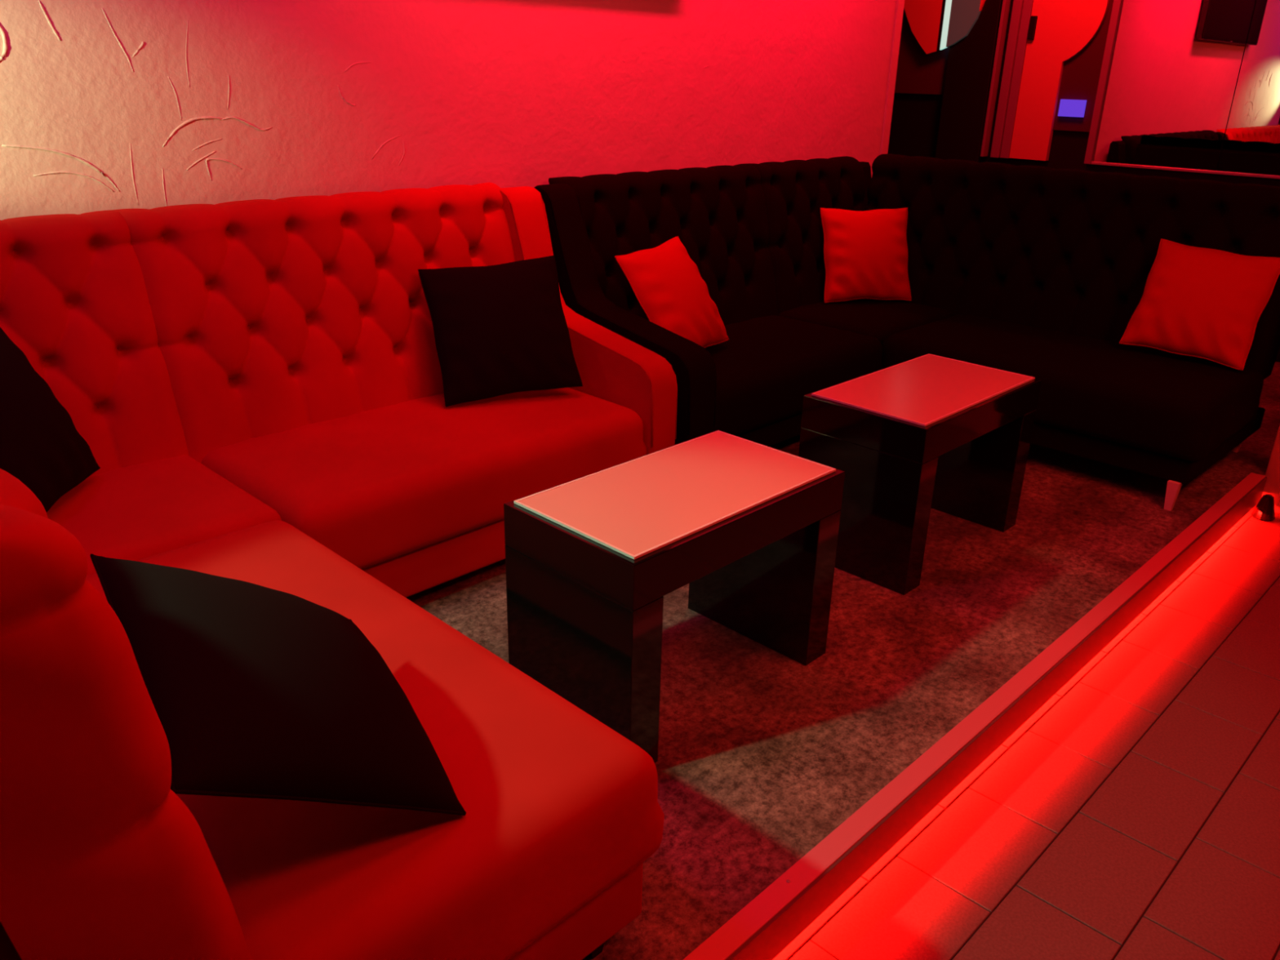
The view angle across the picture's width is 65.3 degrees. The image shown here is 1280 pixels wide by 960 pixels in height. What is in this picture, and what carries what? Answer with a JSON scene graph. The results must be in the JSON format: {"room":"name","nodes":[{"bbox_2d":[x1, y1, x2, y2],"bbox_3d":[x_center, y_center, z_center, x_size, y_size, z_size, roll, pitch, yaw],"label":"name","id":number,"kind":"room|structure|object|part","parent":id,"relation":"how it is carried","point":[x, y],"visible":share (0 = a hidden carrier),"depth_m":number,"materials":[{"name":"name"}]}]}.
{"room":"entertainment venue","nodes":[
{"label":"entertainment venue","id":0,"kind":"room"},
{"bbox_2d":[0,0,896,220],"bbox_3d":[-0.700,-1.393,3.605,0.125,3.000,5.730,22,30,40],"label":"wall","id":1,"kind":"structure","parent":0,"point":[105,104],"depth_m":3.43,"materials":[{"name":"white paint"}]},
{"bbox_2d":[880,0,904,155],"bbox_3d":[1.330,-2.185,5.516,0.147,2.900,0.065,22,30,40],"label":"trim","id":2,"kind":"structure","parent":1,"relation":"attached to","point":[900,3],"depth_m":5.45,"materials":[{"name":"white paint"}]},
{"bbox_2d":[406,361,1279,959],"bbox_3d":[0.056,-0.162,4.442,4.080,0.080,7.270,22,30,40],"label":"floor","id":3,"kind":"structure","parent":0,"point":[763,753],"depth_m":2.73,"materials":[{"name":"carpet"}]},
{"bbox_2d":[0,182,677,959],"bbox_3d":[-0.579,-0.017,2.506,2.201,1.098,2.490,22,30,40],"label":"sofa","id":4,"kind":"object","parent":3,"relation":"on","point":[254,388],"visible":0.89,"depth_m":2.33,"materials":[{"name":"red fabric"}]},
{"bbox_2d":[0,327,100,512],"bbox_3d":[-1.523,-0.139,2.393,0.230,0.435,0.480,-1,22,-6],"label":"throw pillow","id":5,"kind":"object","parent":4,"relation":"on","point":[42,446],"visible":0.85,"depth_m":2.40,"materials":[{"name":"black fabric"}]},
{"bbox_3d":[-1.681,-0.286,2.624,0.296,0.737,0.848,22,30,40],"label":"backrest","id":6,"kind":"part","parent":4,"relation":"part of","materials":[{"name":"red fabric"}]},
{"bbox_3d":[-1.271,0.110,1.685,1.999,0.738,0.320,22,30,40],"label":"backrest","id":7,"kind":"part","parent":4,"relation":"part of","materials":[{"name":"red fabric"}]},
{"bbox_2d":[46,454,281,575],"bbox_3d":[-1.396,0.182,2.573,0.613,0.232,0.738,22,30,40],"label":"seat cushion","id":8,"kind":"object","parent":4,"relation":"on","point":[133,508],"depth_m":2.56,"materials":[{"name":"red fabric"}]},
{"bbox_2d":[89,553,466,815],"bbox_3d":[-0.539,0.312,1.503,0.397,0.383,0.533,-14,27,-33],"label":"throw pillow","id":9,"kind":"object","parent":4,"relation":"on","point":[255,691],"visible":0.89,"depth_m":1.38,"materials":[{"name":"black fabric"}]},
{"bbox_3d":[-0.933,-0.560,3.333,0.296,0.737,1.379,22,30,40],"label":"backrest","id":10,"kind":"part","parent":4,"relation":"part of","materials":[{"name":"red fabric"}]},
{"bbox_2d":[84,520,664,959],"bbox_3d":[-0.692,0.461,1.937,1.361,0.232,0.736,22,30,40],"label":"seat cushion","id":11,"kind":"object","parent":4,"relation":"on","point":[560,806],"depth_m":1.57,"materials":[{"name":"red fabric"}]},
{"bbox_2d":[200,387,646,568],"bbox_3d":[-0.662,-0.070,3.232,0.671,0.229,1.296,22,30,40],"label":"seat cushion","id":12,"kind":"object","parent":4,"relation":"on","point":[379,483],"depth_m":2.99,"materials":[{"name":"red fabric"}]},
{"bbox_2d":[417,255,582,406],"bbox_3d":[-0.473,-0.517,3.425,0.505,0.440,0.268,-7,24,-20],"label":"throw pillow","id":13,"kind":"object","parent":4,"relation":"on","point":[502,329],"visible":1,"depth_m":3.36,"materials":[{"name":"black fabric"}]},
{"bbox_3d":[-0.208,-0.530,3.666,0.875,0.981,0.161,22,30,40],"label":"arm","id":14,"kind":"part","parent":4,"relation":"part of","materials":[{"name":"red fabric"}]},
{"bbox_3d":[-0.090,0.840,1.817,0.042,0.060,0.042,22,30,40],"label":"leg","id":15,"kind":"part","parent":4,"relation":"part of","materials":[{"name":"black"}]},
{"bbox_2d":[503,430,844,763],"bbox_3d":[0.099,0.267,2.570,0.434,0.555,0.776,22,30,40],"label":"coffee table","id":16,"kind":"object","parent":3,"relation":"on","point":[752,528],"visible":0.94,"depth_m":2.36,"materials":[{"name":"black paint"}]},
{"bbox_3d":[-0.141,0.407,2.365,0.434,0.440,0.095,22,30,40],"label":"leg","id":17,"kind":"part","parent":16,"relation":"part of","materials":[{"name":"black paint"}]},
{"bbox_3d":[0.105,0.014,2.465,0.398,0.005,0.740,22,30,40],"label":"glass","id":18,"kind":"part","parent":16,"relation":"part of","materials":[{"name":"beige"}]},
{"bbox_3d":[0.337,0.233,2.818,0.434,0.440,0.095,22,30,40],"label":"leg","id":19,"kind":"part","parent":16,"relation":"part of","materials":[{"name":"black paint"}]},
{"bbox_2d":[534,153,1279,511],"bbox_3d":[1.157,-0.656,4.135,2.221,1.118,2.385,22,30,40],"label":"sofa","id":20,"kind":"object","parent":3,"relation":"on","point":[1038,272],"visible":0.78,"depth_m":4.34,"materials":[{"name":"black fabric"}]},
{"bbox_3d":[-0.079,-0.577,3.787,0.875,0.981,0.147,22,30,40],"label":"arm","id":21,"kind":"part","parent":20,"relation":"part of","materials":[{"name":"black fabric"}]},
{"bbox_3d":[0.170,-0.964,4.379,0.296,0.737,1.270,22,30,40],"label":"backrest","id":22,"kind":"part","parent":20,"relation":"part of","materials":[{"name":"black fabric"}]},
{"bbox_2d":[614,235,728,347],"bbox_3d":[0.145,-0.711,3.954,0.273,0.423,0.492,14,26,29],"label":"throw pillow","id":23,"kind":"object","parent":20,"relation":"on","point":[669,287],"visible":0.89,"depth_m":3.85,"materials":[{"name":"red fabric"}]},
{"bbox_2d":[704,315,883,435],"bbox_3d":[0.443,-0.474,4.279,0.671,0.229,1.193,22,30,40],"label":"seat cushion","id":24,"kind":"object","parent":20,"relation":"on","point":[766,368],"depth_m":4.09,"materials":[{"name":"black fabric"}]},
{"bbox_3d":[0.898,-1.231,5.070,0.295,0.737,0.903,22,30,40],"label":"backrest","id":25,"kind":"part","parent":20,"relation":"part of","materials":[{"name":"black fabric"}]},
{"bbox_2d":[820,207,911,302],"bbox_3d":[1.141,-1.125,5.002,0.471,0.442,0.204,-3,23,-11],"label":"throw pillow","id":26,"kind":"object","parent":20,"relation":"on","point":[865,252],"visible":1,"depth_m":4.96,"materials":[{"name":"red fabric"}]},
{"bbox_2d":[778,298,954,345],"bbox_3d":[1.099,-0.732,4.940,0.613,0.232,0.738,22,30,40],"label":"seat cushion","id":27,"kind":"object","parent":20,"relation":"on","point":[879,319],"depth_m":4.82,"materials":[{"name":"black fabric"}]},
{"bbox_3d":[1.934,-1.068,4.707,2.017,0.758,0.323,22,30,40],"label":"backrest","id":28,"kind":"part","parent":20,"relation":"part of","materials":[{"name":"black fabric"}]},
{"bbox_2d":[881,314,1263,462],"bbox_3d":[1.812,-0.451,4.298,1.381,0.232,0.736,22,30,40],"label":"seat cushion","id":29,"kind":"object","parent":20,"relation":"on","point":[1174,407],"depth_m":3.97,"materials":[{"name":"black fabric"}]},
{"bbox_3d":[2.011,0.057,3.773,0.042,0.112,0.042,22,30,40],"label":"leg","id":30,"kind":"part","parent":20,"relation":"part of","materials":[{"name":"white plastic"}]},
{"bbox_2d":[1119,238,1279,370],"bbox_3d":[2.299,-0.727,4.098,0.498,0.441,0.256,19,28,37],"label":"throw pillow","id":31,"kind":"object","parent":20,"relation":"on","point":[1208,304],"visible":1,"depth_m":4.04,"materials":[{"name":"red fabric"}]},
{"bbox_3d":[2.631,-0.181,4.388,0.042,0.112,0.042,22,30,40],"label":"leg","id":32,"kind":"part","parent":20,"relation":"part of","materials":[{"name":"white plastic"}]},
{"bbox_2d":[798,353,1041,595],"bbox_3d":[0.943,-0.057,3.406,0.440,0.555,0.770,22,30,40],"label":"coffee table","id":33,"kind":"object","parent":3,"relation":"on","point":[908,438],"visible":0.93,"depth_m":3.17,"materials":[{"name":"black paint"}]},
{"bbox_3d":[0.705,0.083,3.203,0.440,0.440,0.095,22,30,40],"label":"leg","id":34,"kind":"part","parent":33,"relation":"part of","materials":[{"name":"black paint"}]},
{"bbox_3d":[0.949,-0.310,3.301,0.404,0.005,0.734,22,30,40],"label":"glass","id":35,"kind":"part","parent":33,"relation":"part of","materials":[{"name":"beige"}]},
{"bbox_3d":[1.179,-0.090,3.652,0.440,0.440,0.095,22,30,40],"label":"leg","id":36,"kind":"part","parent":33,"relation":"part of","materials":[{"name":"black paint"}]},
{"bbox_2d":[683,472,1266,959],"bbox_3d":[0.760,0.704,2.478,0.095,0.166,5.200,22,30,40],"label":"trim","id":37,"kind":"structure","parent":3,"relation":"attached to","point":[763,928],"depth_m":2.38,"materials":[{"name":"red"}]},
{"bbox_2d":[773,505,1279,959],"bbox_3d":[1.989,1.019,2.108,2.500,0.100,8.270,22,30,40],"label":"floor","id":38,"kind":"structure","parent":0,"point":[1135,815],"depth_m":2.40,"materials":[{"name":"grey tile"}]},
{"bbox_2d":[1251,493,1275,521],"bbox_3d":[2.564,0.108,4.090,0.087,0.100,0.087,22,30,40],"label":"metal foot","id":39,"kind":"object","parent":38,"relation":"on","point":[1264,510],"visible":1,"depth_m":4.07,"materials":[{"name":"black metal"}]},
{"bbox_2d":[1262,423,1279,513],"bbox_3d":[2.889,-1.247,3.528,0.520,3.050,0.215,22,30,40],"label":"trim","id":40,"kind":"structure","parent":38,"relation":"on","point":[1272,486],"depth_m":4.13,"materials":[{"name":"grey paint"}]},
{"bbox_2d":[887,0,1279,362],"bbox_3d":[3.585,-2.016,5.567,6.620,3.150,0.152,22,30,40],"label":"wall","id":41,"kind":"structure","parent":0,"point":[915,117],"depth_m":6.55,"materials":[{"name":"black"}]},
{"bbox_2d":[903,0,985,53],"bbox_3d":[1.996,-3.295,6.543,0.660,0.926,0.024,22,30,40],"label":"mirror","id":42,"kind":"object","parent":41,"relation":"attached to","point":[936,25],"visible":1,"depth_m":6.63,"materials":[{"name":"red mirror"}]},
{"bbox_3d":[1.883,-3.339,6.644,0.345,0.926,0.024,22,30,40],"label":"red glass","id":43,"kind":"part","parent":42,"relation":"part of","materials":[{"name":"red glass"}]},
{"bbox_3d":[2.126,-3.243,6.425,0.203,0.839,0.024,22,30,40],"label":"grey glass","id":44,"kind":"part","parent":42,"relation":"part of","materials":[{"name":"grey"}]},
{"bbox_3d":[2.215,-3.208,6.345,0.045,0.411,0.024,22,30,40],"label":"red glass","id":45,"kind":"part","parent":42,"relation":"part of","materials":[{"name":"red glass"}]},
{"bbox_2d":[934,0,1003,162],"bbox_3d":[2.196,-2.637,6.665,0.320,2.900,0.080,22,30,40],"label":"trim","id":46,"kind":"structure","parent":41,"relation":"attached to","point":[971,60],"depth_m":6.64,"materials":[{"name":"black"}]},
{"bbox_2d":[980,0,1109,160],"bbox_3d":[2.562,-2.964,6.157,0.654,1.892,0.075,22,30,40],"label":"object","id":47,"kind":"structure","parent":41,"relation":"in","point":[1043,35],"depth_m":6.35,"materials":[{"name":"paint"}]},
{"bbox_2d":[1057,99,1086,117],"bbox_3d":[2.706,-2.328,6.250,0.157,0.100,0.024,22,30,40],"label":"screen","id":48,"kind":"object","parent":41,"relation":"attached to","point":[1068,108],"visible":1,"depth_m":6.24,"materials":[{"name":"blue"}]},
{"bbox_2d":[1084,0,1279,178],"bbox_3d":[4.290,-2.280,4.618,4.105,1.868,0.050,22,30,40],"label":"mirror","id":49,"kind":"object","parent":41,"relation":"attached to","point":[1190,86],"depth_m":5.78,"materials":[{"name":"white mirror"}]},
{"bbox_3d":[2.843,-2.852,5.923,0.043,1.868,0.050,22,30,40],"label":"frame","id":50,"kind":"part","parent":49,"relation":"part of","materials":[{"name":"red paint"}]},
{"bbox_3d":[4.274,-1.424,4.972,4.100,0.016,0.040,22,30,40],"label":"rail","id":51,"kind":"part","parent":49,"relation":"part of","materials":[{"name":"white"}]},
{"bbox_3d":[4.570,-2.183,4.378,3.342,1.852,0.026,22,30,40],"label":"pane","id":52,"kind":"part","parent":49,"relation":"part of","materials":[{"name":"white mirror"}]}
]}

